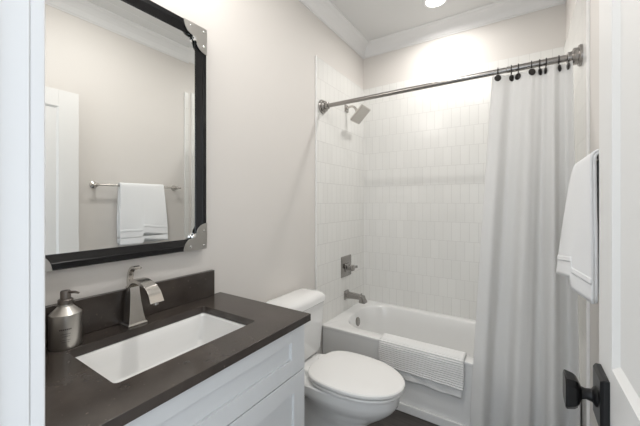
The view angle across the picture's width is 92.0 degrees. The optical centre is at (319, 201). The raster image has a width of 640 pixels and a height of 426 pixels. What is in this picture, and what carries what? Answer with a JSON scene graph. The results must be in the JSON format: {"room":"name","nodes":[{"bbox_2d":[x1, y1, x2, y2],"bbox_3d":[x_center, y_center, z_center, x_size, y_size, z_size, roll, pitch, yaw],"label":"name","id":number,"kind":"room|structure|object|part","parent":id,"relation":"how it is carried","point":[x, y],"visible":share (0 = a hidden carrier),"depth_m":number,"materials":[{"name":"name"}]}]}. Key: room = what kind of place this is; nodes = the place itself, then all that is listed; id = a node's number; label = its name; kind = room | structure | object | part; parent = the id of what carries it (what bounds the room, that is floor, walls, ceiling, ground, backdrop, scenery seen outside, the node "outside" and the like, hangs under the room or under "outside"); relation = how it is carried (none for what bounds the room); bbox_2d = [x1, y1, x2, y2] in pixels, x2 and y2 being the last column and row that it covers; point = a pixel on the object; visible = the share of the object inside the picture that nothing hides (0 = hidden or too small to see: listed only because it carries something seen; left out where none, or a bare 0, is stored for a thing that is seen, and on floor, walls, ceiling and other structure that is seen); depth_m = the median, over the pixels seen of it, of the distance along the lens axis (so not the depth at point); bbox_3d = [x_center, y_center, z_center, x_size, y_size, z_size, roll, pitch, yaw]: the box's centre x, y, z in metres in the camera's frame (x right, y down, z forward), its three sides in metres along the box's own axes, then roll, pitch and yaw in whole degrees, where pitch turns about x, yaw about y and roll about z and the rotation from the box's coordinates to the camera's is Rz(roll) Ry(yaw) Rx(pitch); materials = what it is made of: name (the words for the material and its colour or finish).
{"room":"bathroom","nodes":[
{"label":"bathroom","id":0,"kind":"room"},
{"bbox_2d":[45,0,363,353],"bbox_3d":[-0.328,-0.060,1.904,0.132,2.800,2.788,0,0,33],"label":"wall","id":1,"kind":"structure","parent":0,"point":[285,176],"depth_m":1.88,"materials":[{"name":"white paint"}]},
{"bbox_2d":[45,0,206,271],"bbox_3d":[-0.726,-0.291,1.160,0.038,1.014,0.684,0,0,33],"label":"wall mirror","id":2,"kind":"object","parent":1,"relation":"attached to","point":[125,80],"visible":0.7,"depth_m":1.15,"materials":[{"name":"black paint"}]},
{"bbox_3d":[-0.867,0.157,0.914,0.003,0.118,0.118,0,0,33],"label":"corner plate","id":3,"kind":"part","parent":2,"relation":"part of","materials":[{"name":"grey metal"}]},
{"bbox_3d":[-0.558,0.157,1.388,0.003,0.118,0.118,0,0,33],"label":"corner plate","id":4,"kind":"part","parent":2,"relation":"part of","materials":[{"name":"grey metal"}]},
{"bbox_3d":[-0.558,-0.739,1.388,0.003,0.118,0.118,0,0,33],"label":"corner plate","id":5,"kind":"part","parent":2,"relation":"part of","materials":[{"name":"grey metal"}]},
{"bbox_2d":[45,270,214,345],"bbox_3d":[-0.738,0.388,1.156,0.020,0.120,0.811,0,0,33],"label":"backsplash","id":6,"kind":"structure","parent":1,"relation":"attached to","point":[104,310],"depth_m":1.20,"materials":[{"name":"brown stone"}]},
{"bbox_3d":[0.193,0.138,2.598,0.009,2.404,0.815,0,0,33],"label":"panel","id":7,"kind":"part","parent":1,"relation":"part of","materials":[{"name":"white tile"}]},
{"bbox_2d":[341,254,357,277],"bbox_3d":[0.252,0.545,2.611,0.075,0.174,0.174,0,0,33],"label":"shower valve","id":8,"kind":"object","parent":1,"relation":"attached to","point":[346,267],"visible":1,"depth_m":2.60,"materials":[{"name":"grey metal"}]},
{"bbox_3d":[0.225,0.545,2.628,0.011,0.174,0.174,0,0,33],"label":"plate","id":9,"kind":"part","parent":8,"relation":"part of","materials":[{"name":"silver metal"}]},
{"bbox_3d":[0.267,0.555,2.625,0.065,0.072,0.113,0,0,33],"label":"handle","id":10,"kind":"part","parent":8,"relation":"part of","materials":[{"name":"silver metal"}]},
{"bbox_2d":[344,289,366,303],"bbox_3d":[0.298,0.790,2.580,0.186,0.076,0.072,0,0,33],"label":"tub spout","id":11,"kind":"object","parent":1,"relation":"attached to","point":[347,294],"visible":1,"depth_m":2.56,"materials":[{"name":"grey metal"}]},
{"bbox_2d":[344,104,370,123],"bbox_3d":[0.304,-0.745,2.583,0.193,0.160,0.156,0,0,33],"label":"shower","id":12,"kind":"object","parent":1,"relation":"attached to","point":[362,111],"visible":1,"depth_m":2.56,"materials":[{"name":"grey metal"}]},
{"bbox_3d":[0.227,-0.795,2.632,0.010,0.060,0.060,0,0,33],"label":"wall plate","id":13,"kind":"part","parent":12,"relation":"part of","materials":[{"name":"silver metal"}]},
{"bbox_2d":[299,0,565,58],"bbox_3d":[0.351,-1.410,1.461,1.514,0.100,2.548,0,0,33],"label":"trim","id":14,"kind":"structure","parent":1,"relation":"attached to","point":[326,11],"depth_m":2.44,"materials":[{"name":"white paint"}]},
{"bbox_2d":[368,410,438,425],"bbox_3d":[0.181,1.390,1.200,1.754,0.100,3.410,0,0,33],"label":"floor","id":15,"kind":"structure","parent":0,"point":[397,418],"depth_m":1.89,"materials":[{"name":"tile"}]},
{"bbox_2d":[124,325,303,425],"bbox_3d":[-0.514,0.909,1.028,0.533,0.861,0.838,0,0,33],"label":"vanity cabinet","id":16,"kind":"object","parent":15,"relation":"on","point":[265,387],"visible":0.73,"depth_m":0.99,"materials":[{"name":"white paint"}]},
{"bbox_2d":[45,292,310,425],"bbox_3d":[-0.502,0.463,1.033,0.550,0.028,0.861,0,0,33],"label":"countertop","id":17,"kind":"structure","parent":16,"relation":"on","point":[76,394],"depth_m":0.85,"materials":[{"name":"brown stone"}]},
{"bbox_2d":[48,289,81,351],"bbox_3d":[-0.796,0.362,0.967,0.083,0.173,0.082,0,0,33],"label":"soap dispenser","id":18,"kind":"object","parent":17,"relation":"on","point":[65,321],"visible":1,"depth_m":0.94,"materials":[{"name":"grey metal"}]},
{"bbox_2d":[120,265,163,327],"bbox_3d":[-0.636,0.342,1.109,0.193,0.215,0.068,0,0,33],"label":"faucet","id":19,"kind":"object","parent":17,"relation":"on","point":[133,315],"visible":1,"depth_m":1.12,"materials":[{"name":"silver metal"}]},
{"bbox_3d":[-0.688,0.278,1.142,0.069,0.088,0.024,0,0,33],"label":"handle","id":20,"kind":"part","parent":19,"relation":"part of","materials":[{"name":"silver metal"}]},
{"bbox_3d":[-0.631,0.316,1.105,0.182,0.078,0.048,0,0,33],"label":"spout","id":21,"kind":"part","parent":19,"relation":"part of","materials":[{"name":"silver metal"}]},
{"bbox_2d":[75,313,245,382],"bbox_3d":[-0.503,0.544,1.048,0.357,0.130,0.530,0,0,33],"label":"sink","id":22,"kind":"object","parent":17,"relation":"in","point":[117,362],"visible":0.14,"depth_m":1.14,"materials":[{"name":"white ceramic"}]},
{"bbox_3d":[-0.185,0.949,1.064,0.021,0.572,0.418,0,0,33],"label":"door","id":23,"kind":"part","parent":16,"relation":"part of","materials":[{"name":"white paint"}]},
{"bbox_2d":[265,288,404,425],"bbox_3d":[0.086,0.951,1.716,0.768,0.778,0.426,0,0,33],"label":"toilet","id":24,"kind":"object","parent":15,"relation":"on","point":[342,388],"visible":0.77,"depth_m":1.61,"materials":[{"name":"white ceramic"}]},
{"bbox_3d":[-0.152,0.598,1.871,0.200,0.072,0.426,0,0,33],"label":"tank lid","id":25,"kind":"part","parent":24,"relation":"part of","materials":[{"name":"white ceramic"}]},
{"bbox_3d":[-0.152,0.791,1.871,0.183,0.314,0.408,0,0,33],"label":"tank","id":26,"kind":"part","parent":24,"relation":"part of","materials":[{"name":"white ceramic"}]},
{"bbox_3d":[0.127,1.147,1.690,0.628,0.387,0.356,0,0,33],"label":"bowl","id":27,"kind":"part","parent":24,"relation":"part of","materials":[{"name":"white ceramic"}]},
{"bbox_3d":[0.198,0.940,1.643,0.486,0.019,0.368,0,0,33],"label":"seat","id":28,"kind":"part","parent":24,"relation":"part of","materials":[{"name":"white plastic"}]},
{"bbox_3d":[0.197,0.912,1.644,0.504,0.030,0.376,0,0,33],"label":"lid","id":29,"kind":"part","parent":24,"relation":"part of","materials":[{"name":"white plastic"}]},
{"bbox_2d":[322,300,580,425],"bbox_3d":[0.838,1.131,2.209,1.494,0.419,0.743,0,0,33],"label":"bathtub","id":30,"kind":"object","parent":15,"relation":"on","point":[358,329],"visible":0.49,"depth_m":2.32,"materials":[{"name":"white ceramic"}]},
{"bbox_2d":[322,300,475,366],"bbox_3d":[0.842,1.092,2.214,1.494,0.342,0.730,0,0,33],"label":"basin","id":31,"kind":"object","parent":30,"relation":"in","point":[358,329],"depth_m":2.47,"materials":[{"name":"white ceramic"}]},
{"bbox_2d":[378,333,466,398],"bbox_3d":[0.644,1.017,1.965,0.518,0.232,0.166,0,0,33],"label":"bath mat","id":32,"kind":"object","parent":30,"relation":"on","point":[437,368],"visible":1,"depth_m":1.89,"materials":[{"name":"white fabric"}]},
{"bbox_2d":[330,0,499,40],"bbox_3d":[0.351,-1.510,1.461,1.754,0.100,2.788,0,0,33],"label":"ceiling","id":33,"kind":"structure","parent":0,"point":[374,19],"depth_m":2.38,"materials":[{"name":"white paint"}]},
{"bbox_2d":[423,0,447,7],"bbox_3d":[0.836,-1.454,2.236,0.176,0.011,0.176,0,0,33],"label":"recessed light","id":34,"kind":"object","parent":33,"relation":"in","point":[427,3],"visible":1,"depth_m":2.26,"materials":[{"name":"white paint"}]},
{"bbox_2d":[363,3,565,319],"bbox_3d":[1.077,-0.060,2.575,1.514,2.800,0.129,0,0,33],"label":"wall","id":35,"kind":"structure","parent":0,"point":[425,150],"depth_m":2.57,"materials":[{"name":"white tile"}]},
{"bbox_2d":[564,0,598,425],"bbox_3d":[1.031,-0.060,1.018,0.132,2.800,2.788,0,0,33],"label":"wall","id":36,"kind":"structure","parent":0,"point":[582,16],"depth_m":1.37,"materials":[{"name":"white paint"}]},
{"bbox_2d":[318,44,582,113],"bbox_3d":[0.643,-0.712,1.909,1.496,0.102,0.102,0,0,33],"label":"curtain rod","id":37,"kind":"object","parent":36,"relation":"attached to","point":[576,54],"visible":0.96,"depth_m":1.75,"materials":[{"name":"grey metal"}]},
{"bbox_2d":[494,68,500,80],"bbox_3d":[0.970,-0.691,1.683,0.032,0.086,0.071,0,0,33],"label":"curtain hook","id":38,"kind":"object","parent":37,"relation":"hanging from","point":[497,77],"visible":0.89,"depth_m":1.66,"materials":[{"name":"brown metal"}]},
{"bbox_2d":[509,65,513,80],"bbox_3d":[1.026,-0.691,1.659,0.049,0.086,0.019,0,0,-40],"label":"curtain hook","id":39,"kind":"object","parent":37,"relation":"hanging from","point":[511,77],"visible":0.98,"depth_m":1.66,"materials":[{"name":"brown metal"}]},
{"bbox_2d":[515,63,520,79],"bbox_3d":[1.053,-0.691,1.641,0.022,0.086,0.047,0,0,11],"label":"curtain hook","id":40,"kind":"object","parent":37,"relation":"hanging from","point":[518,75],"visible":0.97,"depth_m":1.63,"materials":[{"name":"brown metal"}]},
{"bbox_2d":[470,60,579,425],"bbox_3d":[1.029,0.309,1.588,0.469,1.991,0.147,0,0,33],"label":"shower curtain","id":41,"kind":"object","parent":37,"relation":"hanging from","point":[527,328],"visible":0.98,"depth_m":1.57,"materials":[{"name":"white fabric"}]},
{"bbox_2d":[528,61,535,74],"bbox_3d":[1.098,-0.691,1.603,0.031,0.086,0.066,0,0,33],"label":"curtain hook","id":42,"kind":"object","parent":37,"relation":"hanging from","point":[531,71],"visible":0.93,"depth_m":1.58,"materials":[{"name":"brown metal"}]},
{"bbox_2d":[538,59,541,74],"bbox_3d":[1.133,-0.691,1.589,0.016,0.086,0.050,0,0,38],"label":"curtain hook","id":43,"kind":"object","parent":37,"relation":"hanging from","point":[540,69],"visible":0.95,"depth_m":1.58,"materials":[{"name":"brown metal"}]},
{"bbox_2d":[558,55,561,71],"bbox_3d":[1.198,-0.691,1.546,0.016,0.086,0.051,0,0,37],"label":"curtain hook","id":44,"kind":"object","parent":37,"relation":"hanging from","point":[559,66],"visible":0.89,"depth_m":1.53,"materials":[{"name":"brown metal"}]},
{"bbox_3d":[1.434,0.138,1.745,0.009,2.404,0.890,0,0,33],"label":"panel","id":45,"kind":"part","parent":36,"relation":"part of","materials":[{"name":"beige paint"}]},
{"bbox_3d":[0.925,-0.130,1.020,0.070,0.052,0.720,0,0,33],"label":"towel bar","id":46,"kind":"object","parent":36,"relation":"attached to","visible":0},
{"bbox_2d":[556,149,598,303],"bbox_3d":[0.884,0.071,1.053,0.102,0.450,0.369,0,0,33],"label":"hand towel","id":47,"kind":"object","parent":46,"relation":"hanging from","point":[578,255],"visible":0.84,"depth_m":0.96,"materials":[{"name":"white fabric"}]},
{"bbox_3d":[-0.377,-0.060,0.343,1.514,2.800,0.120,0,0,33],"label":"wall","id":48,"kind":"structure","parent":0,"visible":0},
{"bbox_2d":[0,0,29,425],"bbox_3d":[-0.122,0.273,0.177,0.802,2.135,0.120,0,0,33],"label":"trim","id":49,"kind":"structure","parent":48,"relation":"attached to","point":[14,14],"depth_m":0.42,"materials":[{"name":"white paint"}]},
{"bbox_2d":[30,0,44,425],"bbox_3d":[-0.090,0.237,0.239,0.919,2.205,0.018,0,0,33],"label":"trim","id":50,"kind":"structure","parent":48,"relation":"attached to","point":[37,7],"depth_m":0.44,"materials":[{"name":"white paint"}]},
{"bbox_2d":[563,0,639,425],"bbox_3d":[0.399,0.283,0.367,0.115,2.093,0.758,0,0,33],"label":"door","id":51,"kind":"structure","parent":48,"relation":"in","point":[614,395],"depth_m":0.57,"materials":[{"name":"white paint"}]},
{"bbox_3d":[0.547,0.400,0.650,0.053,0.063,0.061,0,0,33],"label":"knob","id":52,"kind":"part","parent":51,"relation":"part of","materials":[{"name":"black metal"}]},
{"bbox_3d":[0.421,0.221,0.352,0.033,1.739,0.530,0,0,33],"label":"panel moulding","id":53,"kind":"part","parent":51,"relation":"part of","materials":[{"name":"white paint"}]}
]}

